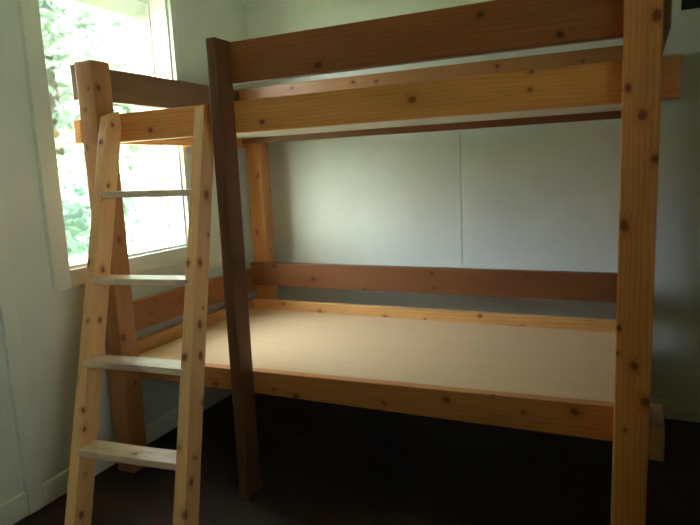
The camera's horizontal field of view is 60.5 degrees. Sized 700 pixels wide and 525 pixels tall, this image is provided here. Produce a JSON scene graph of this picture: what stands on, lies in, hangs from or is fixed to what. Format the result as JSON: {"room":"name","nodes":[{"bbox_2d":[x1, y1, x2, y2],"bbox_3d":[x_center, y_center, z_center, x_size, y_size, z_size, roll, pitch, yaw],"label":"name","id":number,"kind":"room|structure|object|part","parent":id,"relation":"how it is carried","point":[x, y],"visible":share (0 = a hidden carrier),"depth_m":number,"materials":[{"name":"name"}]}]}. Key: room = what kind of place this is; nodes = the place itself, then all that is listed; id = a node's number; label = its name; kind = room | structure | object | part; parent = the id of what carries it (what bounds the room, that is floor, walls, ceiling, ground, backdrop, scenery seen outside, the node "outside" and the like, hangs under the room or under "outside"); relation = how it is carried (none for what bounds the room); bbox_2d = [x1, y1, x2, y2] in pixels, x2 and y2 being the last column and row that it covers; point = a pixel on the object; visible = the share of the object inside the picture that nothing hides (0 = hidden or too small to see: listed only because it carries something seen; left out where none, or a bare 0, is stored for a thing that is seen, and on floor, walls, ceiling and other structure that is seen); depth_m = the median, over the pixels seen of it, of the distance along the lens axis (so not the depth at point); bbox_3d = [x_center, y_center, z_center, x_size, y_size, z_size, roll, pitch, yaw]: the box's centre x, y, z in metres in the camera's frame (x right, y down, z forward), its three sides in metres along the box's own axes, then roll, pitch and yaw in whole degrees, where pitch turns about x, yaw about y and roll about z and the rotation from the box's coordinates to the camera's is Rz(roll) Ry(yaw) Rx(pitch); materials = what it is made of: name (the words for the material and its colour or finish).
{"room":"dormitory","nodes":[
{"label":"dormitory","id":0,"kind":"room"},
{"bbox_2d":[0,0,256,503],"bbox_3d":[-1.606,-0.151,1.449,0.155,2.420,5.010,2,10,25],"label":"wall","id":1,"kind":"structure","parent":0,"point":[50,322],"depth_m":2.28,"materials":[{"name":"paint"}]},
{"bbox_2d":[0,179,43,514],"bbox_3d":[-1.227,-0.265,2.056,0.020,2.414,0.060,2,10,25],"label":"trim","id":2,"kind":"structure","parent":1,"relation":"attached to","point":[9,317],"depth_m":2.15,"materials":[{"name":"paint"}]},
{"bbox_2d":[17,0,189,291],"bbox_3d":[-1.055,-0.608,2.592,0.177,1.326,0.829,2,10,25],"label":"window","id":3,"kind":"structure","parent":1,"relation":"in","point":[150,19],"depth_m":2.80,"materials":[{"name":"paint"}]},
{"bbox_3d":[-1.099,-0.612,2.634,0.058,1.154,0.696,2,10,25],"label":"sash","id":4,"kind":"part","parent":3,"relation":"part of","materials":[{"name":"white paint"}]},
{"bbox_2d":[0,387,231,524],"bbox_3d":[-1.476,0.995,1.591,0.018,0.092,4.700,2,10,25],"label":"baseboard","id":5,"kind":"structure","parent":1,"relation":"attached to","point":[14,509],"depth_m":2.35,"materials":[{"name":"paint"}]},
{"bbox_2d":[13,393,699,524],"bbox_3d":[-0.162,1.111,1.000,3.215,0.060,5.010,2,10,25],"label":"floor","id":6,"kind":"structure","parent":0,"point":[321,463],"depth_m":2.39,"materials":[{"name":"brown wood"}]},
{"bbox_2d":[64,104,213,524],"bbox_3d":[-0.706,0.198,2.029,0.460,1.473,0.863,-2,9,3],"label":"ladder","id":7,"kind":"object","parent":6,"relation":"on","point":[86,447],"visible":1,"depth_m":2.00,"materials":[{"name":"brown wood"}]},
{"bbox_3d":[-0.896,0.201,2.108,0.041,1.644,0.081,-7,-17,18],"label":"rail","id":8,"kind":"part","parent":7,"relation":"part of","materials":[{"name":"brown wood"}]},
{"bbox_3d":[-0.507,0.215,1.967,0.040,1.623,0.080,-6,-16,18],"label":"rail","id":9,"kind":"part","parent":7,"relation":"part of","materials":[{"name":"brown wood"}]},
{"bbox_2d":[70,0,681,524],"bbox_3d":[0.138,-0.029,2.512,2.082,1.700,1.172,2,10,25],"label":"bunk bed","id":10,"kind":"object","parent":6,"relation":"on","point":[590,378],"visible":0.96,"depth_m":2.15,"materials":[{"name":"brown wood"}]},
{"bbox_3d":[-0.955,0.052,2.431,0.091,1.660,0.091,2,10,25],"label":"post","id":11,"kind":"part","parent":10,"relation":"part of","materials":[{"name":"brown wood"}]},
{"bbox_3d":[-0.804,-0.599,2.850,0.039,0.090,1.170,2,10,26],"label":"rail","id":12,"kind":"part","parent":10,"relation":"part of","materials":[{"name":"brown wood"}]},
{"bbox_3d":[-0.755,0.334,3.012,0.038,0.119,1.134,2,10,26],"label":"rail","id":13,"kind":"part","parent":10,"relation":"part of","materials":[{"name":"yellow wood"}]},
{"bbox_3d":[-0.417,0.062,2.183,0.045,1.670,0.090,2,10,25],"label":"guard post","id":14,"kind":"part","parent":10,"relation":"part of","materials":[{"name":"brown wood"}]},
{"bbox_3d":[-0.486,-0.118,3.389,0.091,1.660,0.090,2,10,25],"label":"post","id":15,"kind":"part","parent":10,"relation":"part of","materials":[{"name":"orange wood"}]},
{"bbox_3d":[-0.047,0.455,2.151,1.994,0.110,0.040,1,10,25],"label":"rail","id":16,"kind":"part","parent":10,"relation":"part of","materials":[{"name":"brown wood"}]},
{"bbox_3d":[-0.067,-0.508,1.990,2.043,0.111,0.040,2,10,25],"label":"rail","id":17,"kind":"part","parent":10,"relation":"part of","materials":[{"name":"brown wood"}]},
{"bbox_3d":[0.187,-0.685,1.841,1.367,0.142,0.040,2,10,25],"label":"guard rail","id":18,"kind":"part","parent":10,"relation":"part of","materials":[{"name":"brown wood"}]},
{"bbox_3d":[0.317,-0.668,2.848,1.972,0.101,0.039,2,10,25],"label":"rail","id":19,"kind":"part","parent":10,"relation":"part of","materials":[{"name":"orange wood"}]},
{"bbox_3d":[0.360,0.285,2.997,1.972,0.113,0.040,2,10,25],"label":"rail","id":20,"kind":"part","parent":10,"relation":"part of","materials":[{"name":"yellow wood"}]},
{"bbox_3d":[0.774,0.079,1.632,0.091,1.700,0.091,2,10,25],"label":"post","id":21,"kind":"part","parent":10,"relation":"part of","materials":[{"name":"brown wood"}]},
{"bbox_2d":[244,0,699,422],"bbox_3d":[0.865,-0.495,2.950,3.060,2.420,0.155,2,10,25],"label":"wall","id":22,"kind":"structure","parent":0,"point":[539,196],"depth_m":2.97,"materials":[{"name":"paint"}]},
{"bbox_2d":[650,398,699,421],"bbox_3d":[0.744,0.660,3.115,2.760,0.087,0.016,2,10,25],"label":"baseboard","id":23,"kind":"structure","parent":22,"relation":"attached to","point":[677,410],"depth_m":2.75,"materials":[{"name":"paint"}]},
{"bbox_2d":[681,0,699,9],"bbox_3d":[1.625,-1.267,2.365,0.548,0.442,0.016,2,10,25],"label":"board","id":24,"kind":"object","parent":22,"relation":"attached to","point":[685,4],"visible":1,"depth_m":2.49,"materials":[{"name":"black"}]},
{"label":"outside","id":25,"kind":"structure","parent":0,"visible":0},
{"bbox_2d":[78,202,151,253],"bbox_3d":[-8.523,0.524,10.201,60.000,0.100,55.000,2,10,25],"label":"ground","id":26,"kind":"structure","parent":25,"point":[146,206],"depth_m":20.57,"materials":[{"name":"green plant"}]},
{"bbox_2d":[38,0,139,254],"bbox_3d":[-5.124,-2.844,9.394,3.980,6.499,4.709,2,10,25],"label":"tree","id":27,"kind":"object","parent":26,"relation":"on","point":[58,23],"visible":0.34,"depth_m":9.06,"materials":[{"name":"green plant"}]},
{"bbox_2d":[53,3,145,221],"bbox_3d":[-6.605,-4.961,16.038,5.552,8.762,6.644,2,10,25],"label":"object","id":28,"kind":"object","parent":26,"relation":"on","point":[131,160],"visible":0.06,"depth_m":15.78,"materials":[{"name":"green plant"}]},
{"bbox_2d":[56,14,145,215],"bbox_3d":[-9.644,-6.717,23.971,8.430,10.053,6.501,2,10,25],"label":"tree","id":29,"kind":"object","parent":26,"relation":"on","point":[132,151],"visible":0.02,"depth_m":24.13,"materials":[{"name":"green plant"}]},
{"bbox_2d":[60,164,151,256],"bbox_3d":[-2.954,-0.106,6.295,1.726,1.934,1.464,2,10,25],"label":"bush","id":30,"kind":"object","parent":26,"relation":"on","point":[75,214],"visible":0.2,"depth_m":6.05,"materials":[{"name":"green plant"}]}
]}

